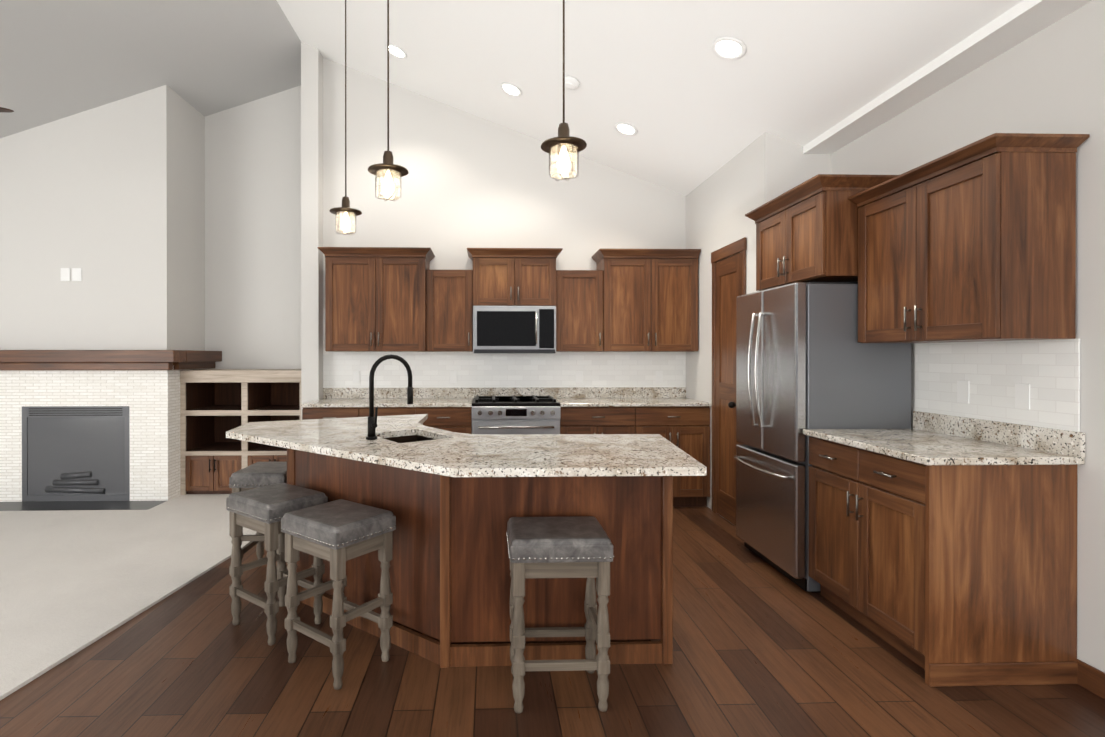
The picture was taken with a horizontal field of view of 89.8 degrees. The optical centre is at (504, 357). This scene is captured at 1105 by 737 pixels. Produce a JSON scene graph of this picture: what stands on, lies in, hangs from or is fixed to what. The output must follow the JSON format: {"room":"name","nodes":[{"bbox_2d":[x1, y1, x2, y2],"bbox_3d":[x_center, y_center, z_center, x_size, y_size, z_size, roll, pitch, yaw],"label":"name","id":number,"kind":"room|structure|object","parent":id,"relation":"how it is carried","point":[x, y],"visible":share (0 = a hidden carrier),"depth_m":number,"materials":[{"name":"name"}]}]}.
{"room":"kitchen","nodes":[
{"label":"kitchen","id":0,"kind":"room"},
{"bbox_2d":[0,0,1092,195],"bbox_3d":[-2.333,-2.115,1.271,10.200,2.216,9.900,0,0,-2],"label":"ceiling","id":1,"kind":"structure","parent":0,"point":[809,76],"depth_m":4.04,"materials":[{"name":"white paint"}]},
{"bbox_2d":[0,107,13,112],"bbox_3d":[-3.659,-1.895,3.484,1.043,0.810,1.193,0,0,-2],"label":"ceiling fan","id":2,"kind":"object","parent":1,"relation":"hanging from","point":[2,109],"visible":1,"depth_m":3.51,"materials":[{"name":"brown metal"}]},
{"bbox_2d":[330,0,361,234],"bbox_3d":[-1.030,-1.731,3.591,0.204,1.862,0.204,0,0,-2],"label":"pendant light","id":3,"kind":"object","parent":1,"relation":"hanging from","point":[346,212],"visible":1,"depth_m":3.58,"materials":[{"name":"glass"}]},
{"bbox_2d":[368,0,408,200],"bbox_3d":[-0.586,-1.651,2.793,0.204,1.706,0.204,0,0,-2],"label":"pendant light","id":4,"kind":"object","parent":1,"relation":"hanging from","point":[387,170],"visible":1,"depth_m":2.78,"materials":[{"name":"glass"}]},
{"bbox_2d":[385,43,406,58],"bbox_3d":[-0.915,-2.587,4.672,0.186,0.074,0.196,0,0,-2],"label":"recessed light","id":5,"kind":"object","parent":1,"relation":"in","point":[397,51],"visible":0.88,"depth_m":4.67,"materials":[{"name":"white"}]},
{"bbox_2d":[500,82,521,96],"bbox_3d":[0.057,-2.228,4.601,0.186,0.074,0.196,0,0,-2],"label":"recessed light","id":6,"kind":"object","parent":1,"relation":"in","point":[510,89],"visible":0.98,"depth_m":4.59,"materials":[{"name":"white"}]},
{"bbox_2d":[541,0,586,180],"bbox_3d":[0.264,-1.492,2.448,0.204,1.400,0.204,0,0,-2],"label":"pendant light","id":7,"kind":"object","parent":1,"relation":"hanging from","point":[564,144],"visible":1,"depth_m":2.43,"materials":[{"name":"glass"}]},
{"bbox_2d":[562,76,579,89],"bbox_3d":[0.501,-2.055,4.144,0.132,0.076,0.136,0,0,-2],"label":"smoke detector","id":8,"kind":"object","parent":1,"relation":"attached to","point":[572,83],"visible":0.98,"depth_m":4.11,"materials":[{"name":"white plastic"}]},
{"bbox_2d":[614,122,637,135],"bbox_3d":[1.003,-1.879,4.549,0.186,0.074,0.196,0,0,-2],"label":"recessed light","id":9,"kind":"object","parent":1,"relation":"in","point":[624,128],"visible":0.98,"depth_m":4.54,"materials":[{"name":"white"}]},
{"bbox_2d":[711,37,746,59],"bbox_3d":[1.296,-1.781,3.187,0.186,0.074,0.196,0,0,-2],"label":"recessed light","id":10,"kind":"object","parent":1,"relation":"in","point":[730,48],"visible":1,"depth_m":3.18,"materials":[{"name":"white"}]},
{"bbox_2d":[0,506,1104,736],"bbox_3d":[-2.183,1.387,1.285,10.100,0.100,9.900,0,0,-2],"label":"floor","id":11,"kind":"structure","parent":0,"point":[762,648],"depth_m":2.24,"materials":[{"name":"brown wood"}]},
{"bbox_2d":[0,350,221,510],"bbox_3d":[-3.979,0.630,5.262,2.040,1.390,1.078,0,0,-2],"label":"fireplace","id":12,"kind":"object","parent":11,"relation":"on","point":[89,429],"visible":0.98,"depth_m":5.03,"materials":[{"name":"stone"}]},
{"bbox_2d":[0,494,255,699],"bbox_3d":[-4.326,1.329,1.023,5.701,0.016,9.500,0,0,-2],"label":"floor carpet","id":13,"kind":"object","parent":11,"relation":"on","point":[72,582],"depth_m":3.46,"materials":[{"name":"beige carpet"}]},
{"bbox_2d":[180,369,300,494],"bbox_3d":[-2.501,0.725,5.538,1.166,1.200,0.612,0,0,-2],"label":"built-in bookcase","id":14,"kind":"object","parent":11,"relation":"on","point":[216,405],"visible":0.62,"depth_m":5.28,"materials":[{"name":"brown wood"}]},
{"bbox_2d":[229,462,286,580],"bbox_3d":[-1.444,1.003,3.406,0.331,0.655,0.397,0,0,-2],"label":"stool","id":15,"kind":"object","parent":11,"relation":"on","point":[257,475],"visible":0.42,"depth_m":3.23,"materials":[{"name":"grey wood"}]},
{"bbox_2d":[226,483,327,645],"bbox_3d":[-1.136,1.005,2.765,0.397,0.655,0.331,0,0,36],"label":"stool","id":16,"kind":"object","parent":11,"relation":"on","point":[263,510],"visible":0.88,"depth_m":2.71,"materials":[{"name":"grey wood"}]},
{"bbox_2d":[302,408,368,419],"bbox_3d":[-1.465,0.876,5.045,0.549,0.900,0.618,0,0,-2],"label":"base cabinet","id":17,"kind":"object","parent":11,"relation":"on","point":[307,413],"depth_m":4.74,"materials":[{"name":"brown wood"}]},
{"bbox_2d":[281,499,395,689],"bbox_3d":[-0.726,1.006,2.426,0.397,0.655,0.331,0,0,36],"label":"stool","id":18,"kind":"object","parent":11,"relation":"on","point":[338,534],"visible":1,"depth_m":2.36,"materials":[{"name":"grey wood"}]},
{"bbox_2d":[374,408,424,425],"bbox_3d":[-1.014,0.876,5.058,0.616,0.900,0.618,0,0,-2],"label":"base cabinet","id":19,"kind":"object","parent":11,"relation":"on","point":[381,411],"depth_m":4.75,"materials":[{"name":"brown wood"}]},
{"bbox_2d":[425,408,471,433],"bbox_3d":[-0.564,0.876,5.071,0.548,0.900,0.618,0,0,-2],"label":"base cabinet","id":20,"kind":"object","parent":11,"relation":"on","point":[459,420],"depth_m":4.76,"materials":[{"name":"brown wood"}]},
{"bbox_2d":[301,396,472,407],"bbox_3d":[-1.014,0.411,5.042,1.450,0.030,0.648,0,0,-2],"label":"countertop","id":21,"kind":"structure","parent":20,"relation":"on","point":[330,401],"depth_m":4.85,"materials":[{"name":"beige stone"}]},
{"bbox_2d":[287,478,672,667],"bbox_3d":[-0.229,0.881,3.117,1.987,0.900,1.497,0,0,-2],"label":"kitchen island","id":22,"kind":"object","parent":11,"relation":"on","point":[453,502],"depth_m":2.41,"materials":[{"name":"brown wood"}]},
{"bbox_2d":[226,414,706,477],"bbox_3d":[-0.373,0.418,2.955,2.364,0.032,1.900,0,0,-2],"label":"island countertop","id":23,"kind":"structure","parent":22,"relation":"on","point":[330,447],"depth_m":2.50,"materials":[{"name":"beige stone"}]},
{"bbox_2d":[366,354,412,439],"bbox_3d":[-0.574,0.193,2.759,0.215,0.416,0.191,0,0,-2],"label":"faucet","id":24,"kind":"object","parent":23,"relation":"on","point":[372,422],"visible":1,"depth_m":2.71,"materials":[{"name":"black metal"}]},
{"bbox_2d":[366,430,453,441],"bbox_3d":[-0.488,0.526,2.840,0.491,0.208,0.516,0,0,-2],"label":"sink","id":25,"kind":"object","parent":23,"relation":"in","point":[439,435],"depth_m":2.98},
{"bbox_2d":[472,395,560,433],"bbox_3d":[0.095,0.846,5.020,0.760,0.960,0.711,0,0,-2],"label":"range","id":26,"kind":"object","parent":11,"relation":"on","point":[512,414],"visible":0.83,"depth_m":4.72,"materials":[{"name":"silver metal"}]},
{"bbox_2d":[506,516,613,713],"bbox_3d":[0.211,1.006,2.213,0.397,0.655,0.331,0,0,-2],"label":"stool","id":27,"kind":"object","parent":11,"relation":"on","point":[561,547],"visible":1,"depth_m":2.08,"materials":[{"name":"grey wood"}]},
{"bbox_2d":[556,400,644,433],"bbox_3d":[0.838,0.876,5.111,0.724,0.900,0.618,0,0,-2],"label":"base cabinet","id":28,"kind":"object","parent":11,"relation":"on","point":[572,420],"depth_m":4.80,"materials":[{"name":"brown wood"}]},
{"bbox_2d":[645,408,709,506],"bbox_3d":[1.432,0.876,5.129,0.727,0.900,0.618,0,0,-2],"label":"base cabinet","id":29,"kind":"object","parent":11,"relation":"on","point":[688,429],"depth_m":4.83,"materials":[{"name":"brown wood"}]},
{"bbox_2d":[553,396,711,407],"bbox_3d":[1.136,0.411,5.104,1.320,0.030,0.648,0,0,-2],"label":"countertop","id":30,"kind":"structure","parent":29,"relation":"on","point":[565,401],"depth_m":4.85,"materials":[{"name":"beige stone"}]},
{"bbox_2d":[733,282,910,591],"bbox_3d":[1.922,0.449,3.492,0.741,1.762,0.760,0,0,-2],"label":"refrigerator","id":31,"kind":"object","parent":11,"relation":"on","point":[805,359],"visible":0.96,"depth_m":3.12,"materials":[{"name":"grey metal"}]},
{"bbox_2d":[803,339,1084,686],"bbox_3d":[2.008,0.628,2.662,0.653,1.410,0.880,0,0,-2],"label":"base cabinet","id":32,"kind":"object","parent":11,"relation":"on","point":[943,542],"visible":1,"depth_m":2.30,"materials":[{"name":"brown wood"}]},
{"bbox_2d":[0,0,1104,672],"bbox_3d":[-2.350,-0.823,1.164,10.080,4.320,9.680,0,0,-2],"label":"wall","id":33,"kind":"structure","parent":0,"point":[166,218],"depth_m":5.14,"materials":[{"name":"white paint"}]},
{"bbox_2d":[61,268,69,280],"bbox_3d":[-4.052,-0.764,5.102,0.085,0.120,0.006,0,0,-2],"label":"switch plate","id":34,"kind":"object","parent":33,"relation":"attached to","point":[65,274],"visible":1,"depth_m":5.10,"materials":[{"name":"white plastic"}]},
{"bbox_2d":[72,268,81,280],"bbox_3d":[-3.947,-0.764,5.105,0.085,0.120,0.006,0,0,-2],"label":"switch plate","id":35,"kind":"object","parent":33,"relation":"attached to","point":[76,274],"visible":1,"depth_m":5.10,"materials":[{"name":"white plastic"}]},
{"bbox_2d":[321,388,684,399],"bbox_3d":[0.019,0.345,5.386,3.536,0.100,0.020,0,0,-2],"label":"backsplash","id":36,"kind":"structure","parent":33,"relation":"attached to","point":[473,392],"depth_m":5.38,"materials":[{"name":"beige stone"}]},
{"bbox_2d":[317,247,700,351],"bbox_3d":[0.056,-0.519,5.180,3.454,0.930,0.408,0,0,-2],"label":"upper cabinet","id":37,"kind":"object","parent":33,"relation":"attached to","point":[392,299],"visible":0.98,"depth_m":5.05,"materials":[{"name":"brown wood"}]},
{"bbox_2d":[473,306,555,352],"bbox_3d":[0.091,-0.251,5.168,0.754,0.430,0.436,0,0,-2],"label":"microwave","id":38,"kind":"object","parent":37,"relation":"attached to","point":[514,329],"visible":1,"depth_m":4.99,"materials":[{"name":"silver metal"}]},
{"bbox_2d":[711,237,746,525],"bbox_3d":[1.771,0.213,4.462,0.087,2.230,0.620,0,0,-2],"label":"pantry door","id":39,"kind":"structure","parent":33,"relation":"in","point":[728,279],"depth_m":4.51,"materials":[{"name":"brown wood"}]},
{"bbox_2d":[745,174,897,290],"bbox_3d":[2.009,-0.735,3.488,0.583,0.550,0.873,0,0,-2],"label":"upper cabinet","id":40,"kind":"object","parent":33,"relation":"attached to","point":[807,231],"visible":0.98,"depth_m":3.22,"materials":[{"name":"brown wood"}]},
{"bbox_2d":[957,380,968,403],"bbox_3d":[2.320,0.175,2.792,0.006,0.115,0.070,0,0,-2],"label":"electrical outlet plate","id":41,"kind":"object","parent":33,"relation":"attached to","point":[962,391],"visible":1,"depth_m":2.79,"materials":[{"name":"white plastic"}]},
{"bbox_2d":[848,133,1089,342],"bbox_3d":[2.131,-0.485,2.650,0.388,0.815,0.897,0,0,-2],"label":"upper cabinet","id":42,"kind":"object","parent":33,"relation":"attached to","point":[974,241],"visible":1,"depth_m":2.35,"materials":[{"name":"brown wood"}]},
{"bbox_2d":[1015,383,1029,409],"bbox_3d":[2.329,0.176,2.482,0.006,0.115,0.070,0,0,-2],"label":"electrical outlet plate","id":43,"kind":"object","parent":33,"relation":"attached to","point":[1022,396],"visible":1,"depth_m":2.48,"materials":[{"name":"white plastic"}]},
{"bbox_2d":[1074,658,1104,698],"bbox_3d":[2.423,1.292,-0.528,0.012,0.100,5.810,0,0,-2],"label":"baseboard","id":44,"kind":"structure","parent":33,"relation":"attached to","point":[1091,679],"depth_m":2.19,"materials":[{"name":"brown wood"}]}
]}

